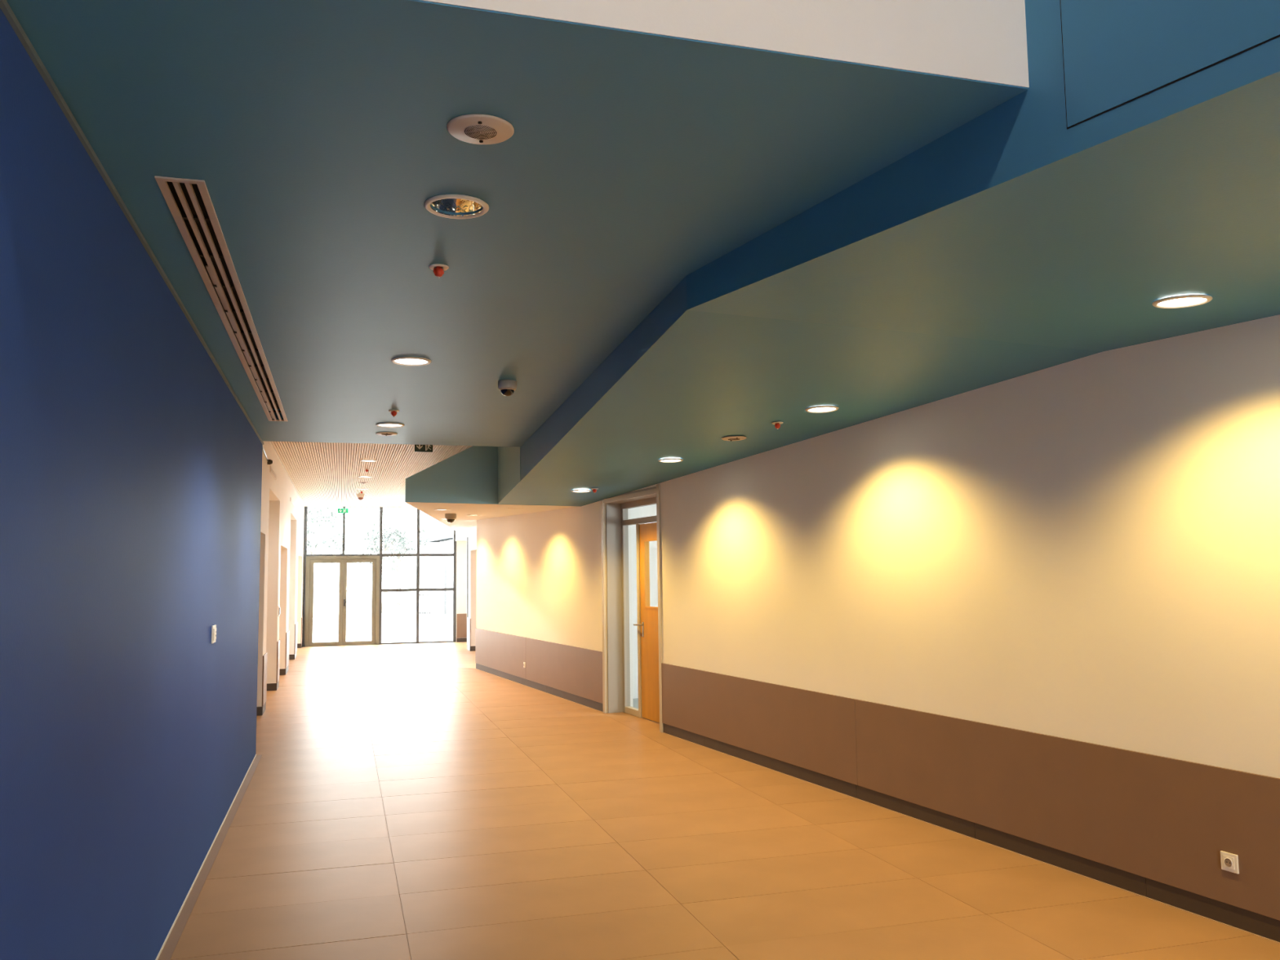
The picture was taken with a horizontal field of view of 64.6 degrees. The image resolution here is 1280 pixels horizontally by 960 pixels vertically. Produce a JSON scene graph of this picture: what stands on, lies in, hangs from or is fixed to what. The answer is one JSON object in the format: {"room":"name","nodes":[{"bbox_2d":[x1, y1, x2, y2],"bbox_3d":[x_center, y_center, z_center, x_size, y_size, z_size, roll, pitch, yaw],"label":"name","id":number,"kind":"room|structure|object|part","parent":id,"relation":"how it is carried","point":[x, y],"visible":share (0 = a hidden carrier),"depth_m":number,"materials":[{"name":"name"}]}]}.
{"room":"school corridor","nodes":[
{"label":"school corridor","id":0,"kind":"room"},
{"bbox_2d":[0,8,262,959],"bbox_3d":[-1.673,-0.711,2.403,0.420,5.300,14.600,1,-5,-16],"label":"wall","id":1,"kind":"structure","parent":0,"point":[131,469],"depth_m":3.20,"materials":[{"name":"blue paint"}]},
{"bbox_2d":[0,0,263,444],"bbox_3d":[-2.421,-0.697,5.730,0.012,0.017,7.800,1,-5,-16],"label":"trim","id":2,"kind":"structure","parent":1,"relation":"attached to","point":[6,8],"depth_m":3.01,"materials":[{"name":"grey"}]},
{"bbox_2d":[155,754,262,959],"bbox_3d":[-1.439,1.834,2.326,0.055,0.012,14.390,1,-5,-16],"label":"baseboard","id":3,"kind":"structure","parent":1,"relation":"attached to","point":[171,942],"depth_m":5.47,"materials":[{"name":"beige wood"}]},
{"bbox_2d":[210,624,216,644],"bbox_3d":[-2.519,0.912,5.997,0.017,0.104,0.156,1,-5,-16],"label":"light switch","id":4,"kind":"object","parent":1,"relation":"attached to","point":[213,638],"visible":1,"depth_m":5.94,"materials":[{"name":"white plastic"}]},
{"bbox_2d":[257,440,303,706],"bbox_3d":[-6.157,1.517,16.571,0.731,3.580,15.400,1,-5,-16],"label":"wall","id":5,"kind":"structure","parent":0,"point":[282,525],"depth_m":14.71,"materials":[{"name":"white paint"}]},
{"bbox_3d":[-4.513,2.389,12.182,0.016,0.585,0.550,1,-5,-16],"label":"dado panel","id":6,"kind":"part","parent":5,"relation":"part of","materials":[{"name":"brown laminate"}]},
{"bbox_2d":[262,447,272,464],"bbox_3d":[-4.145,-0.394,11.135,0.062,0.199,2.432,1,-5,-16],"label":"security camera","id":7,"kind":"object","parent":5,"relation":"attached to","point":[268,461],"visible":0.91,"depth_m":12.22,"materials":[{"name":"grey"}]},
{"bbox_2d":[269,465,276,479],"bbox_3d":[-4.772,-0.092,13.182,0.012,0.085,1.150,1,-5,-16],"label":"air vent","id":8,"kind":"object","parent":5,"relation":"in","point":[272,471],"visible":1,"depth_m":13.09,"materials":[{"name":"white plastic"}]},
{"bbox_3d":[-5.278,2.639,14.786,0.016,0.585,0.500,1,-5,-16],"label":"dado panel","id":9,"kind":"part","parent":5,"relation":"part of","materials":[{"name":"brown laminate"}]},
{"bbox_2d":[256,643,302,715],"bbox_3d":[-5.992,3.137,16.308,0.505,0.100,15.060,1,-5,-16],"label":"baseboard","id":10,"kind":"structure","parent":5,"relation":"attached to","point":[270,686],"depth_m":14.50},
{"bbox_2d":[278,605,280,616],"bbox_3d":[-5.247,1.898,14.722,0.020,0.141,0.443,1,-5,-16],"label":"light switch","id":11,"kind":"object","parent":5,"relation":"attached to","point":[279,607],"visible":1,"depth_m":14.72,"materials":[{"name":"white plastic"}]},
{"bbox_2d":[268,440,304,506],"bbox_3d":[-5.790,-0.079,16.675,0.020,0.032,15.100,1,-5,-16],"label":"trim","id":12,"kind":"structure","parent":5,"relation":"attached to","point":[270,442],"depth_m":15.57,"materials":[{"name":"white paint"}]},
{"bbox_3d":[-6.008,2.877,17.270,0.016,0.585,0.900,1,-5,-16],"label":"dado panel","id":13,"kind":"part","parent":5,"relation":"part of","materials":[{"name":"paint"}]},
{"bbox_2d":[290,497,294,506],"bbox_3d":[-6.310,0.408,18.413,0.012,0.070,1.600,1,-5,-16],"label":"air vent","id":14,"kind":"object","parent":5,"relation":"in","point":[291,500],"visible":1,"depth_m":18.27,"materials":[{"name":"white plastic"}]},
{"bbox_3d":[-6.949,3.184,20.470,0.016,0.585,1.000,1,-5,-16],"label":"dado panel","id":15,"kind":"part","parent":5,"relation":"part of","materials":[{"name":"brown laminate"}]},
{"bbox_3d":[-7.817,3.468,23.422,0.016,0.585,0.380,1,-5,-16],"label":"dado panel","id":16,"kind":"part","parent":5,"relation":"part of","materials":[{"name":"brown laminate"}]},
{"bbox_2d":[271,441,472,506],"bbox_3d":[-3.829,-0.162,17.365,4.400,0.250,15.400,1,-5,-16],"label":"ceiling","id":17,"kind":"structure","parent":0,"point":[322,473],"depth_m":15.80,"materials":[{"name":"brown wood"}]},
{"bbox_2d":[337,505,348,513],"bbox_3d":[-6.999,0.696,23.886,0.236,0.180,0.026,1,-5,-16],"label":"exit sign","id":18,"kind":"object","parent":17,"relation":"hanging from","point":[340,510],"visible":1,"depth_m":23.88,"materials":[{"name":"teal plastic"}]},
{"bbox_3d":[-6.999,0.728,23.884,0.236,0.115,0.024,1,-5,-16],"label":"panel","id":19,"kind":"part","parent":18,"relation":"part of","materials":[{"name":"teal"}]},
{"bbox_2d":[356,493,364,500],"bbox_3d":[-5.677,0.347,20.593,0.155,0.124,0.155,1,-5,-16],"label":"dome camera","id":20,"kind":"object","parent":17,"relation":"attached to","point":[360,496],"visible":1,"depth_m":20.55,"materials":[{"name":"white plastic"}]},
{"bbox_2d":[358,475,371,477],"bbox_3d":[-4.619,-0.053,17.017,0.230,0.009,0.230,1,-5,-16],"label":"recessed light","id":21,"kind":"object","parent":17,"relation":"in","point":[358,476],"visible":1,"depth_m":17.00,"materials":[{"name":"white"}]},
{"bbox_2d":[360,459,377,462],"bbox_3d":[-3.931,-0.278,14.677,0.230,0.009,0.230,1,-5,-16],"label":"recessed light","id":22,"kind":"object","parent":17,"relation":"in","point":[363,460],"visible":1,"depth_m":14.69,"materials":[{"name":"white plastic"}]},
{"bbox_2d":[414,444,432,452],"bbox_3d":[-2.531,-0.445,11.858,0.208,0.232,0.026,1,-5,-16],"label":"exit sign","id":23,"kind":"object","parent":17,"relation":"hanging from","point":[420,448],"visible":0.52,"depth_m":11.84,"materials":[{"name":"green"}]},
{"bbox_2d":[302,505,466,645],"bbox_3d":[-6.221,2.176,24.359,5.000,3.700,0.264,1,-5,-16],"label":"wall","id":24,"kind":"structure","parent":0,"point":[461,546],"depth_m":24.70,"materials":[{"name":"white paint"}]},
{"bbox_2d":[302,506,456,646],"bbox_3d":[-6.200,2.284,24.283,3.546,3.270,0.100,1,-5,-16],"label":"window","id":25,"kind":"structure","parent":24,"relation":"in","point":[417,554],"depth_m":24.36,"materials":[{"name":"grey metal"}]},
{"bbox_2d":[304,555,379,646],"bbox_3d":[-7.026,2.849,23.950,1.680,2.104,0.169,1,-5,-16],"label":"door","id":26,"kind":"structure","parent":25,"relation":"attached to","point":[310,560],"depth_m":23.93,"materials":[{"name":"silver metal"}]},
{"bbox_3d":[-5.774,3.903,24.253,0.831,0.030,0.080,1,-5,-16],"label":"sill","id":27,"kind":"part","parent":25,"relation":"part of","materials":[{"name":"grey metal"}]},
{"bbox_3d":[-4.932,3.915,24.499,0.836,0.030,0.080,1,-5,-16],"label":"sill","id":28,"kind":"part","parent":25,"relation":"part of","materials":[{"name":"grey metal"}]},
{"bbox_3d":[-4.336,3.544,24.651,0.240,0.580,0.014,1,-5,-16],"label":"dado panel","id":29,"kind":"part","parent":24,"relation":"part of","materials":[{"name":"brown laminate"}]},
{"bbox_2d":[455,525,476,646],"bbox_3d":[-3.150,1.968,21.442,0.750,3.500,7.700,1,-5,-16],"label":"wall","id":30,"kind":"structure","parent":0,"point":[461,535],"depth_m":21.78,"materials":[{"name":"white paint"}]},
{"bbox_2d":[466,537,475,650],"bbox_3d":[-3.471,2.454,22.042,0.515,2.450,0.545,1,-5,-16],"label":"trim","id":31,"kind":"structure","parent":30,"relation":"attached to","point":[468,620],"depth_m":21.94,"materials":[{"name":"brown laminate"}]},
{"bbox_3d":[-3.779,2.474,22.213,0.020,2.450,0.040,1,-5,-16],"label":"corner trim","id":32,"kind":"part","parent":31,"relation":"part of","materials":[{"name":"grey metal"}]},
{"bbox_3d":[-3.695,3.273,21.881,0.014,0.585,0.515,1,-5,-16],"label":"dado panel","id":33,"kind":"part","parent":31,"relation":"part of","materials":[{"name":"white laminate"}]},
{"bbox_2d":[405,445,579,530],"bbox_3d":[-2.528,0.419,18.520,2.229,0.941,13.320,0,-5,-8],"label":"ceiling","id":34,"kind":"structure","parent":0,"point":[464,483],"depth_m":12.16,"materials":[{"name":"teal paint"}]},
{"bbox_2d":[444,513,456,522],"bbox_3d":[-2.796,0.564,14.962,0.167,0.134,0.167,1,-4,-16],"label":"dome camera","id":35,"kind":"object","parent":34,"relation":"attached to","point":[450,517],"visible":1,"depth_m":14.90,"materials":[{"name":"grey plastic"}]},
{"bbox_2d":[6,0,1028,447],"bbox_3d":[-1.367,-0.942,6.042,2.745,0.480,7.760,1,-5,-16],"label":"ceiling","id":36,"kind":"structure","parent":0,"point":[317,136],"depth_m":3.15,"materials":[{"name":"teal paint"}]},
{"bbox_2d":[154,175,288,421],"bbox_3d":[-2.197,-0.767,5.719,0.146,0.106,5.223,1,-5,-16],"label":"ceiling vent","id":37,"kind":"object","parent":36,"relation":"in","point":[188,201],"visible":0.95,"depth_m":4.29,"materials":[{"name":"white metal"}]},
{"bbox_3d":[-2.365,-0.688,6.159,0.012,0.005,4.170,1,-5,-16],"label":"deflector blade","id":38,"kind":"part","parent":37,"relation":"part of","materials":[{"name":"beige paint"}]},
{"bbox_2d":[375,431,397,435],"bbox_3d":[-2.254,-0.409,9.017,0.190,0.012,0.190,1,-5,-16],"label":"ceiling speaker","id":39,"kind":"object","parent":36,"relation":"attached to","point":[384,433],"visible":1,"depth_m":8.98,"materials":[{"name":"white plastic"}]},
{"bbox_2d":[376,422,404,427],"bbox_3d":[-2.096,-0.460,8.503,0.232,0.009,0.232,1,-5,-16],"label":"recessed light","id":40,"kind":"object","parent":36,"relation":"in","point":[382,424],"visible":1,"depth_m":8.50,"materials":[{"name":"white plastic"}]},
{"bbox_2d":[378,423,401,426],"bbox_3d":[-2.096,-0.463,8.503,0.194,0.002,0.194,1,-5,-16],"label":"diffuser","id":41,"kind":"object","parent":40,"relation":"attached to","point":[381,424],"depth_m":8.50,"materials":[{"name":"white plastic"}]},
{"bbox_2d":[388,409,399,417],"bbox_3d":[-1.890,-0.509,7.783,0.082,0.048,0.082,4,-7,-39],"label":"sprinkler","id":42,"kind":"object","parent":36,"relation":"attached to","point":[393,412],"visible":1,"depth_m":7.77,"materials":[{"name":"red"}]},
{"bbox_2d":[391,356,431,365],"bbox_3d":[-1.353,-0.701,5.992,0.232,0.009,0.232,1,-5,-16],"label":"recessed light","id":43,"kind":"object","parent":36,"relation":"in","point":[405,361],"visible":1,"depth_m":5.99,"materials":[{"name":"white plastic"}]},
{"bbox_2d":[395,358,427,364],"bbox_3d":[-1.353,-0.704,5.992,0.194,0.002,0.194,1,-5,-16],"label":"diffuser","id":44,"kind":"object","parent":43,"relation":"attached to","point":[401,361],"depth_m":6.00,"materials":[{"name":"white plastic"}]},
{"bbox_2d":[428,263,448,278],"bbox_3d":[-0.830,-0.856,4.177,0.082,0.048,0.082,4,-7,-39],"label":"sprinkler","id":45,"kind":"object","parent":36,"relation":"attached to","point":[438,271],"visible":1,"depth_m":4.16,"materials":[{"name":"red"}]},
{"bbox_2d":[424,194,488,218],"bbox_3d":[-0.633,-1.005,3.501,0.220,0.139,0.220,1,-5,-16],"label":"ceiling light","id":46,"kind":"object","parent":36,"relation":"attached to","point":[460,203],"visible":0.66,"depth_m":3.56,"materials":[{"name":"white metal"}]},
{"bbox_2d":[446,113,514,144],"bbox_3d":[-0.455,-0.997,2.893,0.190,0.012,0.190,0,-5,-7],"label":"ceiling speaker","id":47,"kind":"object","parent":36,"relation":"attached to","point":[474,128],"visible":1,"depth_m":2.87,"materials":[{"name":"beige plastic"}]},
{"bbox_2d":[497,379,516,395],"bbox_3d":[-0.872,-0.600,6.663,0.124,0.099,0.124,1,-5,-16],"label":"dome camera","id":48,"kind":"object","parent":36,"relation":"attached to","point":[507,387],"visible":1,"depth_m":6.62,"materials":[{"name":"grey plastic"}]},
{"bbox_2d":[631,504,657,698],"bbox_3d":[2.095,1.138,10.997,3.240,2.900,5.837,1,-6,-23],"label":"glass pane","id":49,"kind":"structure","parent":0,"point":[648,510],"depth_m":13.19,"materials":[{"name":"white glass"}]},
{"bbox_2d":[170,641,1279,959],"bbox_3d":[-0.391,2.635,10.466,10.000,0.126,29.900,1,-5,-16],"label":"floor","id":50,"kind":"structure","parent":0,"point":[405,801],"depth_m":5.72,"materials":[{"name":"brown tile"}]},
{"bbox_2d":[421,0,1029,87],"bbox_3d":[-0.382,-2.214,2.481,3.000,2.326,0.172,1,-5,-16],"label":"wall","id":51,"kind":"structure","parent":0,"point":[980,40],"depth_m":2.55,"materials":[{"name":"white paint"}]},
{"bbox_2d":[475,314,1279,920],"bbox_3d":[1.662,0.558,7.363,0.354,3.600,22.543,1,-6,-23],"label":"wall","id":52,"kind":"structure","parent":0,"point":[1042,606],"depth_m":5.82,"materials":[{"name":"white paint"}]},
{"bbox_3d":[-2.245,2.725,16.113,0.014,0.596,3.065,1,-6,-23],"label":"dado panel","id":53,"kind":"part","parent":52,"relation":"part of","materials":[{"name":"brown paint"}]},
{"bbox_3d":[-1.038,2.446,13.250,0.014,0.596,3.166,1,-6,-23],"label":"dado panel","id":54,"kind":"part","parent":52,"relation":"part of","materials":[{"name":"brown laminate"}]},
{"bbox_2d":[600,484,662,733],"bbox_3d":[0.013,1.373,11.152,0.288,2.515,1.686,1,-6,-23],"label":"door","id":55,"kind":"structure","parent":52,"relation":"in","point":[615,522],"depth_m":11.72,"materials":[{"name":"orange wood"}]},
{"bbox_3d":[-0.275,1.450,11.871,0.240,2.500,0.032,1,-6,-23],"label":"reveal panel","id":56,"kind":"part","parent":55,"relation":"part of","materials":[{"name":"grey metal"}]},
{"bbox_3d":[-0.169,1.518,11.859,0.070,2.360,0.060,1,-6,-23],"label":"frame post","id":57,"kind":"part","parent":55,"relation":"part of","materials":[{"name":"grey metal"}]},
{"bbox_3d":[-0.122,0.181,11.201,0.016,0.050,1.545,1,-6,-23],"label":"header trim","id":58,"kind":"part","parent":55,"relation":"part of","materials":[{"name":"beige metal"}]},
{"bbox_3d":[-0.022,0.171,11.244,0.200,0.075,1.545,1,-6,-23],"label":"header panel","id":59,"kind":"part","parent":55,"relation":"part of","materials":[{"name":"grey metal"}]},
{"bbox_3d":[-0.060,2.636,11.530,0.070,0.070,0.428,1,-6,-23],"label":"frame rail","id":60,"kind":"part","parent":55,"relation":"part of","materials":[{"name":"beige metal"}]},
{"bbox_3d":[0.103,0.242,11.290,0.070,0.070,1.545,1,-6,-23],"label":"frame rail","id":61,"kind":"part","parent":55,"relation":"part of","materials":[{"name":"grey metal"}]},
{"bbox_3d":[0.106,0.441,11.271,0.070,0.060,1.545,1,-6,-23],"label":"frame rail","id":62,"kind":"part","parent":55,"relation":"part of","materials":[{"name":"grey metal"}]},
{"bbox_3d":[0.017,1.571,11.400,0.080,2.165,0.060,1,-6,-23],"label":"frame post","id":63,"kind":"part","parent":55,"relation":"part of","materials":[{"name":"beige metal"}]},
{"bbox_3d":[0.033,1.663,11.283,0.006,0.160,0.040,1,-6,-23],"label":"handle plate","id":64,"kind":"part","parent":55,"relation":"part of","materials":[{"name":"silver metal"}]},
{"bbox_3d":[0.878,2.002,8.706,0.014,0.596,3.377,1,-6,-23],"label":"dado panel","id":65,"kind":"part","parent":52,"relation":"part of","materials":[{"name":"brown laminate"}]},
{"bbox_2d":[475,663,1279,943],"bbox_3d":[1.333,2.244,7.608,0.011,0.095,21.536,1,-6,-23],"label":"baseboard","id":66,"kind":"structure","parent":52,"relation":"attached to","point":[1251,922],"depth_m":5.80,"materials":[{"name":"brown"}]},
{"bbox_3d":[2.191,1.698,5.591,0.014,0.596,3.402,1,-6,-23],"label":"dado panel","id":67,"kind":"part","parent":52,"relation":"part of","materials":[{"name":"brown paint"}]},
{"bbox_2d":[1220,850,1239,874],"bbox_3d":[2.626,1.704,4.515,0.014,0.082,0.082,1,-6,-23],"label":"wall socket","id":68,"kind":"object","parent":52,"relation":"attached to","point":[1229,861],"visible":1,"depth_m":4.51,"materials":[{"name":"white plastic"}]},
{"bbox_2d":[497,0,1279,506],"bbox_3d":[1.502,-1.832,4.538,2.504,2.756,17.081,1,-6,-23],"label":"ceiling","id":69,"kind":"structure","parent":0,"point":[1137,165],"depth_m":3.69,"materials":[{"name":"teal paint"}]},
{"bbox_3d":[-1.461,-0.219,11.207,0.004,0.818,2.286,1,-5,-14],"label":"pale panel","id":70,"kind":"part","parent":69,"relation":"part of","materials":[{"name":"teal paint"}]},
{"bbox_2d":[571,489,591,492],"bbox_3d":[-0.632,0.120,10.921,0.216,0.016,0.216,0,-5,-13],"label":"recessed light","id":71,"kind":"object","parent":69,"relation":"in","point":[573,491],"visible":1,"depth_m":10.92,"materials":[{"name":"white"}]},
{"bbox_2d":[591,488,598,493],"bbox_3d":[-0.482,0.115,10.765,0.082,0.049,0.082,-6,-7,44],"label":"sprinkler","id":72,"kind":"object","parent":69,"relation":"attached to","point":[594,490],"visible":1,"depth_m":10.75,"materials":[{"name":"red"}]},
{"bbox_2d":[657,457,683,462],"bbox_3d":[0.266,-0.168,8.784,0.216,0.016,0.216,0,-5,-13],"label":"recessed light","id":73,"kind":"object","parent":69,"relation":"in","point":[668,460],"visible":1,"depth_m":8.78,"materials":[{"name":"white plastic"}]},
{"bbox_2d":[660,459,679,462],"bbox_3d":[0.266,-0.171,8.785,0.178,0.003,0.178,1,-7,-16],"label":"diffuser","id":74,"kind":"object","parent":73,"relation":"attached to","point":[665,460],"depth_m":8.81,"materials":[{"name":"white plastic"}]},
{"bbox_2d":[721,435,746,440],"bbox_3d":[0.715,-0.314,7.701,0.190,0.018,0.190,1,-6,-20],"label":"ceiling speaker","id":75,"kind":"object","parent":69,"relation":"attached to","point":[730,437],"visible":1,"depth_m":7.67,"materials":[{"name":"beige metal"}]},
{"bbox_2d":[771,421,783,429],"bbox_3d":[0.962,-0.378,7.090,0.082,0.049,0.082,-6,-7,44],"label":"sprinkler","id":76,"kind":"object","parent":69,"relation":"attached to","point":[777,424],"visible":1,"depth_m":7.08,"materials":[{"name":"red"}]},
{"bbox_2d":[805,405,839,413],"bbox_3d":[1.189,-0.461,6.618,0.216,0.016,0.216,0,-5,-13],"label":"recessed light","id":77,"kind":"object","parent":69,"relation":"in","point":[818,409],"visible":1,"depth_m":6.62,"materials":[{"name":"white plastic"}]},
{"bbox_2d":[808,407,835,411],"bbox_3d":[1.189,-0.464,6.618,0.178,0.003,0.178,1,-8,-16],"label":"diffuser","id":78,"kind":"object","parent":77,"relation":"attached to","point":[820,409],"depth_m":6.63,"materials":[{"name":"white plastic"}]},
{"bbox_3d":[1.442,-1.675,1.922,0.003,1.541,1.618,2,-6,-27],"label":"access panel","id":79,"kind":"part","parent":69,"relation":"part of","materials":[{"name":"teal paint"}]},
{"bbox_2d":[1151,294,1212,308],"bbox_3d":[2.202,-0.724,4.117,0.216,0.017,0.216,0,-5,-13],"label":"recessed light","id":80,"kind":"object","parent":69,"relation":"in","point":[1185,300],"visible":1,"depth_m":4.12,"materials":[{"name":"white plastic"}]},
{"bbox_2d":[1157,297,1206,306],"bbox_3d":[2.202,-0.726,4.117,0.178,0.003,0.178,1,-3,-16],"label":"diffuser","id":81,"kind":"object","parent":80,"relation":"attached to","point":[1184,301],"depth_m":4.13,"materials":[{"name":"white plastic"}]},
{"label":"outside","id":82,"kind":"structure","parent":0,"visible":0},
{"bbox_2d":[312,589,453,642],"bbox_3d":[-23.199,9.330,78.828,120.000,0.190,114.640,1,-5,-16],"label":"ground","id":83,"kind":"structure","parent":82,"point":[399,624],"depth_m":38.71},
{"bbox_2d":[306,507,359,617],"bbox_3d":[-13.489,3.249,43.100,3.257,5.118,2.702,-3,-6,21],"label":"tree","id":84,"kind":"object","parent":83,"relation":"on","point":[314,548],"visible":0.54,"depth_m":42.76,"materials":[{"name":"green plant"}]},
{"bbox_2d":[352,520,429,613],"bbox_3d":[-11.526,4.037,47.230,2.338,4.259,3.936,-6,-7,43],"label":"tree","id":85,"kind":"object","parent":83,"relation":"on","point":[386,549],"visible":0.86,"depth_m":46.66,"materials":[{"name":"green plant"}]},
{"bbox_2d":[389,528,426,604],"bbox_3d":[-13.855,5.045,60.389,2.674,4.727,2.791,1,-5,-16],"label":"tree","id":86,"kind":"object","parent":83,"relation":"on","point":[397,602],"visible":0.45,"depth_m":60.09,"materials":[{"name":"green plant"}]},
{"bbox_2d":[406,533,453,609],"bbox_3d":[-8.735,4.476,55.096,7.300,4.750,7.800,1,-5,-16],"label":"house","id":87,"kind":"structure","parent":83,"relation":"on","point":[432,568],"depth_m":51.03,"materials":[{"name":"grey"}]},
{"bbox_2d":[418,565,446,614],"bbox_3d":[-9.032,4.785,43.988,1.220,2.100,0.100,1,-5,-16],"label":"iron gate","id":88,"kind":"object","parent":83,"relation":"on","point":[445,578],"visible":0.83,"depth_m":44.01,"materials":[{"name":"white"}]},
{"bbox_3d":[-8.480,4.793,44.150,0.070,2.100,0.100,1,-5,-16],"label":"post","id":89,"kind":"part","parent":88,"relation":"part of","materials":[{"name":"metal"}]}
]}

